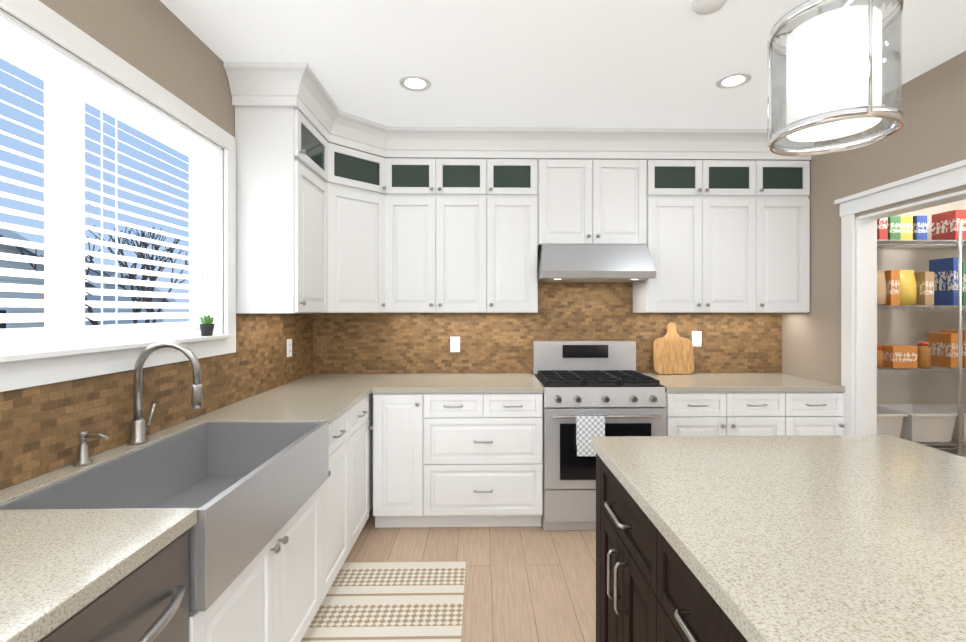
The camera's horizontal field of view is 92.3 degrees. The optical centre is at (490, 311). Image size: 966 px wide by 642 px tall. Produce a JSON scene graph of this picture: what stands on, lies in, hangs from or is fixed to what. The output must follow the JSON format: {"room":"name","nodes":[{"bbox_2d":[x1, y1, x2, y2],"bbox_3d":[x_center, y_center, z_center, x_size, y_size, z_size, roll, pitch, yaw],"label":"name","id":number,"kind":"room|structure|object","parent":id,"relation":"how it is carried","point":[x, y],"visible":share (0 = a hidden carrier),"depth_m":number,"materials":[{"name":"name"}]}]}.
{"room":"kitchen","nodes":[
{"label":"kitchen","id":0,"kind":"room"},
{"bbox_2d":[0,0,234,333],"bbox_3d":[-1.365,0.074,0.404,0.150,2.620,6.200,0,0,-1],"label":"wall","id":1,"kind":"structure","parent":0,"point":[159,42],"depth_m":1.86,"materials":[{"name":"paint"}]},
{"bbox_2d":[0,0,235,391],"bbox_3d":[-1.351,-0.337,0.878,0.195,1.100,3.010,0,0,-1],"label":"window","id":2,"kind":"structure","parent":1,"relation":"in","point":[20,369],"depth_m":1.59,"materials":[{"name":"white wood"}]},
{"bbox_2d":[0,17,92,351],"bbox_3d":[-1.347,-0.341,0.938,0.068,0.904,1.220,0,0,-1],"label":"window blinds","id":3,"kind":"object","parent":2,"relation":"attached to","point":[24,51],"visible":0.88,"depth_m":1.40,"materials":[{"name":"white plastic"}]},
{"bbox_2d":[75,75,218,343],"bbox_3d":[-1.365,-0.342,1.923,0.068,0.904,0.729,0,0,-1],"label":"window blinds","id":4,"kind":"object","parent":2,"relation":"attached to","point":[114,101],"visible":0.94,"depth_m":1.81,"materials":[{"name":"white plastic"}]},
{"bbox_2d":[199,315,214,335],"bbox_3d":[-1.309,0.064,2.145,0.064,0.096,0.064,0,0,-1],"label":"plant","id":5,"kind":"object","parent":2,"relation":"on","point":[206,327],"visible":0.98,"depth_m":2.13,"materials":[{"name":"green plant"}]},
{"bbox_2d":[0,313,315,489],"bbox_3d":[-1.297,0.077,1.155,0.012,0.788,4.700,0,0,-1],"label":"backsplash","id":6,"kind":"structure","parent":1,"relation":"attached to","point":[41,426],"depth_m":1.69,"materials":[{"name":"tile"}]},
{"bbox_2d":[287,339,291,356],"bbox_3d":[-1.320,0.240,3.055,0.008,0.116,0.072,0,0,-1],"label":"electrical outlet","id":7,"kind":"object","parent":6,"relation":"attached to","point":[289,347],"visible":1,"depth_m":3.05,"materials":[{"name":"white plastic"}]},
{"bbox_2d":[344,506,595,641],"bbox_3d":[1.345,1.434,0.454,5.570,0.100,6.440,0,0,-1],"label":"floor","id":8,"kind":"structure","parent":0,"point":[530,583],"depth_m":2.47,"materials":[{"name":"brown wood"}]},
{"bbox_2d":[38,529,188,641],"bbox_3d":[-0.959,0.949,0.802,0.616,0.867,0.604,0,0,-1],"label":"dishwasher","id":9,"kind":"object","parent":8,"relation":"on","point":[147,600],"visible":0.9,"depth_m":0.95,"materials":[{"name":"black metal"}]},
{"bbox_2d":[0,509,196,641],"bbox_3d":[-0.981,0.492,-0.039,0.598,0.034,2.299,0,0,-1],"label":"countertop","id":10,"kind":"structure","parent":9,"relation":"on","point":[54,563],"depth_m":0.91,"materials":[{"name":"beige stone"}]},
{"bbox_2d":[0,421,328,610],"bbox_3d":[-0.957,0.600,1.562,0.526,0.245,0.896,0,0,-1],"label":"sink","id":11,"kind":"object","parent":10,"relation":"in","point":[247,490],"visible":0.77,"depth_m":1.56,"materials":[{"name":"silver metal"}]},
{"bbox_2d":[189,487,319,641],"bbox_3d":[-1.017,1.054,1.587,0.583,0.654,0.962,0,0,-1],"label":"base cabinet","id":12,"kind":"object","parent":8,"relation":"on","point":[276,597],"depth_m":1.57,"materials":[{"name":"white wood"}]},
{"bbox_2d":[172,409,355,604],"bbox_3d":[-1.029,0.943,2.226,0.583,0.874,0.544,0,0,-1],"label":"base cabinet","id":13,"kind":"object","parent":8,"relation":"on","point":[338,492],"depth_m":2.26,"materials":[{"name":"white wood"}]},
{"bbox_2d":[73,340,202,465],"bbox_3d":[-1.163,0.288,1.572,0.259,0.366,0.313,0,0,-1],"label":"faucet","id":14,"kind":"object","parent":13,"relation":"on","point":[139,427],"visible":1,"depth_m":1.66,"materials":[{"name":"silver metal"}]},
{"bbox_2d":[184,373,391,424],"bbox_3d":[-1.031,0.488,2.760,0.598,0.034,1.497,0,0,-1],"label":"countertop","id":15,"kind":"structure","parent":13,"relation":"on","point":[314,397],"depth_m":2.43,"materials":[{"name":"beige stone"}]},
{"bbox_2d":[356,397,371,539],"bbox_3d":[-1.036,0.942,2.627,0.583,0.874,0.486,0,0,-1],"label":"base cabinet","id":16,"kind":"object","parent":8,"relation":"on","point":[364,410],"depth_m":2.74,"materials":[{"name":"white wood"}]},
{"bbox_2d":[372,393,372,505],"bbox_3d":[-1.045,0.942,3.162,0.583,0.874,0.695,0,0,-1],"label":"base cabinet","id":17,"kind":"object","parent":8,"relation":"on","point":[372,393],"depth_m":3.04,"materials":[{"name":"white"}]},
{"bbox_2d":[301,561,465,641],"bbox_3d":[-0.442,1.378,0.832,0.680,0.008,3.420,0,0,-1],"label":"rug","id":18,"kind":"object","parent":8,"relation":"on","point":[393,602],"visible":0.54,"depth_m":2.17,"materials":[{"name":"beige fabric"}]},
{"bbox_2d":[371,373,543,527],"bbox_3d":[-0.206,0.925,3.188,1.064,0.909,0.671,0,0,-1],"label":"base cabinet","id":19,"kind":"object","parent":8,"relation":"on","point":[457,449],"visible":1,"depth_m":2.89,"materials":[{"name":"white wood"}]},
{"bbox_2d":[533,341,665,530],"bbox_3d":[0.711,0.802,3.177,0.760,1.154,0.698,0,0,-1],"label":"range","id":20,"kind":"object","parent":8,"relation":"on","point":[614,387],"visible":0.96,"depth_m":2.89,"materials":[{"name":"silver metal"}]},
{"bbox_2d":[576,414,604,455],"bbox_3d":[0.612,0.756,2.835,0.170,0.248,0.028,0,0,-1],"label":"towel","id":21,"kind":"object","parent":20,"relation":"hanging from","point":[588,426],"visible":0.79,"depth_m":2.82,"materials":[{"name":"white fabric"}]},
{"bbox_2d":[592,447,750,641],"bbox_3d":[0.938,0.946,0.606,1.138,0.874,2.260,0,0,-1],"label":"kitchen island","id":22,"kind":"object","parent":8,"relation":"on","point":[646,591],"depth_m":1.22,"materials":[{"name":"brown wood"}]},
{"bbox_2d":[591,435,965,641],"bbox_3d":[0.967,0.489,0.596,1.140,0.040,2.300,0,0,-1],"label":"island countertop","id":23,"kind":"structure","parent":22,"relation":"on","point":[804,538],"depth_m":1.01,"materials":[{"name":"beige stone"}]},
{"bbox_2d":[642,372,844,435],"bbox_3d":[1.667,0.924,3.222,1.143,0.909,0.671,0,0,-1],"label":"base cabinet","id":24,"kind":"object","parent":8,"relation":"on","point":[742,404],"visible":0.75,"depth_m":2.92,"materials":[{"name":"white wood"}]},
{"bbox_2d":[653,323,693,373],"bbox_3d":[1.366,0.277,3.473,0.300,0.382,0.079,0,0,-1],"label":"cutting board","id":25,"kind":"object","parent":24,"relation":"on","point":[673,351],"visible":0.98,"depth_m":3.46,"materials":[{"name":"brown wood"}]},
{"bbox_2d":[877,220,965,455],"bbox_3d":[3.158,0.379,3.371,1.592,1.999,0.416,0,0,-1],"label":"shelf","id":26,"kind":"object","parent":8,"relation":"on","point":[959,244],"visible":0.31,"depth_m":3.18,"materials":[{"name":"silver metal"}]},
{"bbox_2d":[877,346,883,367],"bbox_3d":[2.742,0.323,3.294,0.077,0.153,0.077,0,0,-1],"label":"goods","id":27,"kind":"object","parent":26,"relation":"on","point":[880,358],"visible":0.54,"depth_m":3.26,"materials":[{"name":"brown"}]},
{"bbox_2d":[877,271,886,305],"bbox_3d":[2.693,-0.162,3.259,0.171,0.243,0.086,0,0,-1],"label":"goods","id":28,"kind":"object","parent":26,"relation":"on","point":[881,291],"visible":0.46,"depth_m":3.23},
{"bbox_2d":[877,217,887,241],"bbox_3d":[2.725,-0.617,3.310,0.061,0.251,0.186,0,0,-1],"label":"goods","id":29,"kind":"object","parent":26,"relation":"on","point":[882,228],"visible":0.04,"depth_m":3.22},
{"bbox_2d":[880,270,899,305],"bbox_3d":[2.823,-0.165,3.311,0.062,0.247,0.151,0,0,-1],"label":"goods","id":30,"kind":"object","parent":26,"relation":"on","point":[892,277],"visible":0.56,"depth_m":3.24},
{"bbox_2d":[884,216,900,241],"bbox_3d":[2.805,-0.576,3.284,0.075,0.169,0.140,0,0,-1],"label":"goods","id":31,"kind":"object","parent":26,"relation":"on","point":[894,227],"visible":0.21,"depth_m":3.21},
{"bbox_2d":[877,407,907,437],"bbox_3d":[2.702,0.809,3.372,0.344,0.200,0.354,0,0,-1],"label":"storage bin","id":32,"kind":"object","parent":26,"relation":"on","point":[889,422],"visible":0.21,"depth_m":3.22,"materials":[{"name":"white plastic"}]},
{"bbox_2d":[878,345,917,368],"bbox_3d":[2.894,0.321,3.301,0.175,0.155,0.128,0,0,-1],"label":"goods","id":33,"kind":"object","parent":26,"relation":"on","point":[900,356],"visible":0.88,"depth_m":3.24},
{"bbox_2d":[884,216,912,243],"bbox_3d":[2.913,-0.578,3.323,0.088,0.173,0.150,0,0,-1],"label":"goods","id":34,"kind":"object","parent":26,"relation":"on","point":[906,227],"visible":0.27,"depth_m":3.25},
{"bbox_2d":[897,270,916,305],"bbox_3d":[2.943,-0.168,3.301,0.158,0.254,0.109,0,0,-1],"label":"goods","id":35,"kind":"object","parent":26,"relation":"on","point":[908,291],"visible":0.65,"depth_m":3.26},
{"bbox_2d":[877,404,957,441],"bbox_3d":[3.072,0.809,3.379,0.344,0.200,0.354,0,0,-1],"label":"storage bin","id":36,"kind":"object","parent":26,"relation":"on","point":[923,424],"visible":0.62,"depth_m":3.23,"materials":[{"name":"white plastic"}]},
{"bbox_2d":[912,216,926,241],"bbox_3d":[3.010,-0.580,3.336,0.077,0.177,0.196,0,0,-1],"label":"goods","id":37,"kind":"object","parent":26,"relation":"on","point":[919,227],"visible":0.25,"depth_m":3.24},
{"bbox_2d":[911,272,933,305],"bbox_3d":[3.065,-0.159,3.327,0.066,0.236,0.176,0,0,-1],"label":"goods","id":38,"kind":"object","parent":26,"relation":"on","point":[925,287],"visible":0.54,"depth_m":3.24},
{"bbox_2d":[917,341,930,368],"bbox_3d":[3.050,0.306,3.272,0.083,0.186,0.083,0,0,-1],"label":"goods","id":39,"kind":"object","parent":26,"relation":"on","point":[924,355],"visible":0.9,"depth_m":3.24,"materials":[{"name":"brown"}]},
{"bbox_2d":[916,404,965,441],"bbox_3d":[3.438,0.809,3.385,0.344,0.200,0.354,0,0,-1],"label":"goods","id":40,"kind":"object","parent":26,"relation":"on","point":[953,408],"visible":0.33,"depth_m":3.36,"materials":[{"name":"white plastic"}]},
{"bbox_2d":[929,257,957,305],"bbox_3d":[3.267,-0.210,3.338,0.056,0.337,0.178,0,0,-1],"label":"goods","id":41,"kind":"object","parent":26,"relation":"on","point":[945,270],"visible":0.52,"depth_m":3.30},
{"bbox_2d":[928,332,962,367],"bbox_3d":[3.283,0.278,3.352,0.088,0.242,0.172,0,0,-1],"label":"goods","id":42,"kind":"object","parent":26,"relation":"on","point":[943,347],"visible":0.9,"depth_m":3.31},
{"bbox_2d":[932,210,965,239],"bbox_3d":[3.280,-0.600,3.320,0.083,0.217,0.176,0,0,-1],"label":"goods","id":43,"kind":"object","parent":26,"relation":"on","point":[944,225],"visible":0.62,"depth_m":3.28},
{"bbox_2d":[940,330,965,367],"bbox_3d":[3.373,0.267,3.357,0.069,0.263,0.183,0,0,-1],"label":"goods","id":44,"kind":"object","parent":26,"relation":"on","point":[964,343],"visible":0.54,"depth_m":3.28},
{"bbox_2d":[962,262,965,305],"bbox_3d":[3.347,-0.193,3.358,0.055,0.304,0.197,0,0,-1],"label":"goods","id":45,"kind":"object","parent":26,"relation":"on","point":[963,283],"visible":0.25,"depth_m":3.26},
{"bbox_2d":[929,446,965,457],"bbox_3d":[3.458,1.199,3.371,0.300,0.360,0.280,0,0,-1],"label":"goods","id":46,"kind":"object","parent":8,"relation":"on","point":[954,451],"visible":0.16,"depth_m":3.40},
{"bbox_2d":[160,0,965,128],"bbox_3d":[1.345,-1.286,0.450,5.570,0.100,6.440,0,0,-1],"label":"ceiling","id":47,"kind":"structure","parent":0,"point":[587,63],"depth_m":2.22,"materials":[{"name":"paint"}]},
{"bbox_2d":[399,75,430,90],"bbox_3d":[-0.407,-1.236,2.519,0.170,0.006,0.170,0,0,-1],"label":"recessed light","id":48,"kind":"object","parent":47,"relation":"in","point":[414,83],"visible":1,"depth_m":2.51,"materials":[{"name":"white"}]},
{"bbox_2d":[692,0,726,14],"bbox_3d":[0.865,-1.218,1.832,0.130,0.038,0.130,0,0,-1],"label":"smoke detector","id":49,"kind":"object","parent":47,"relation":"attached to","point":[703,7],"visible":0.98,"depth_m":1.83,"materials":[{"name":"white plastic"}]},
{"bbox_2d":[716,72,750,88],"bbox_3d":[1.303,-1.235,2.490,0.170,0.006,0.170,0,0,-1],"label":"recessed light","id":50,"kind":"object","parent":47,"relation":"in","point":[734,80],"visible":1,"depth_m":2.48,"materials":[{"name":"white"}]},
{"bbox_2d":[767,0,903,156],"bbox_3d":[0.945,-0.857,1.281,0.296,0.759,0.301,0,0,-1],"label":"pendant light","id":51,"kind":"object","parent":47,"relation":"hanging from","point":[832,52],"visible":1,"depth_m":1.21,"materials":[{"name":"white glass"}]},
{"bbox_2d":[334,199,965,445],"bbox_3d":[1.288,0.070,3.611,5.570,2.620,0.120,0,0,-1],"label":"wall","id":52,"kind":"structure","parent":0,"point":[910,328],"depth_m":3.59,"materials":[{"name":"paint"}]},
{"bbox_2d":[316,282,781,373],"bbox_3d":[0.460,0.074,3.531,3.550,0.788,0.012,0,0,-1],"label":"backsplash","id":53,"kind":"structure","parent":52,"relation":"attached to","point":[567,311],"depth_m":3.52,"materials":[{"name":"tile"}]},
{"bbox_2d":[450,337,459,351],"bbox_3d":[-0.265,0.250,3.507,0.072,0.116,0.008,0,0,-1],"label":"electrical outlet","id":54,"kind":"object","parent":53,"relation":"attached to","point":[454,344],"visible":1,"depth_m":3.51,"materials":[{"name":"white plastic"}]},
{"bbox_2d":[692,331,701,345],"bbox_3d":[1.575,0.210,3.540,0.072,0.116,0.008,0,0,-1],"label":"electrical outlet","id":55,"kind":"object","parent":53,"relation":"attached to","point":[696,338],"visible":0.98,"depth_m":3.54,"materials":[{"name":"white plastic"}]},
{"bbox_2d":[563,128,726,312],"bbox_3d":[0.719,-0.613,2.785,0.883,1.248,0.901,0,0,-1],"label":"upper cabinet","id":56,"kind":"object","parent":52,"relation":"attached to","point":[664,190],"depth_m":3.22,"materials":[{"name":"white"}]},
{"bbox_2d":[538,244,655,281],"bbox_3d":[0.709,-0.335,3.283,0.754,0.242,0.486,0,0,-1],"label":"range hood","id":57,"kind":"object","parent":56,"relation":"attached to","point":[595,263],"visible":0.92,"depth_m":3.09,"materials":[{"name":"silver metal"}]},
{"bbox_2d":[781,51,965,384],"bbox_3d":[2.349,0.074,0.470,0.120,2.620,6.200,0,0,-1],"label":"wall","id":58,"kind":"structure","parent":0,"point":[930,135],"depth_m":2.88,"materials":[{"name":"paint"}]},
{"bbox_2d":[834,159,965,434],"bbox_3d":[2.295,0.335,2.464,0.162,2.092,1.030,0,0,-1],"label":"door frame","id":59,"kind":"structure","parent":58,"relation":"attached to","point":[859,308],"depth_m":2.84,"materials":[{"name":"white wood"}]},
{"label":"outside","id":60,"kind":"structure","parent":0,"visible":0},
{"bbox_3d":[-31.242,4.495,-7.022,59.840,0.200,100.000,0,0,-1],"label":"ground","id":61,"kind":"structure","parent":60,"visible":0},
{"bbox_2d":[0,228,104,328],"bbox_3d":[-16.455,1.189,10.389,10.730,6.359,5.900,0,0,-1],"label":"house","id":62,"kind":"structure","parent":61,"relation":"on","point":[9,234],"depth_m":11.30,"materials":[{"name":"grey"}]},
{"bbox_2d":[16,225,188,324],"bbox_3d":[-6.778,1.326,8.832,2.330,6.091,3.516,0,0,-1],"label":"tree","id":63,"kind":"object","parent":61,"relation":"on","point":[145,245],"visible":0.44,"depth_m":8.66,"materials":[{"name":"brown plant"}]},
{"bbox_2d":[85,269,175,330],"bbox_3d":[-21.616,1.296,19.398,12.730,6.119,6.200,0,0,-1],"label":"house","id":64,"kind":"structure","parent":61,"relation":"on","point":[90,297],"depth_m":19.36,"materials":[{"name":"grey"}]}
]}

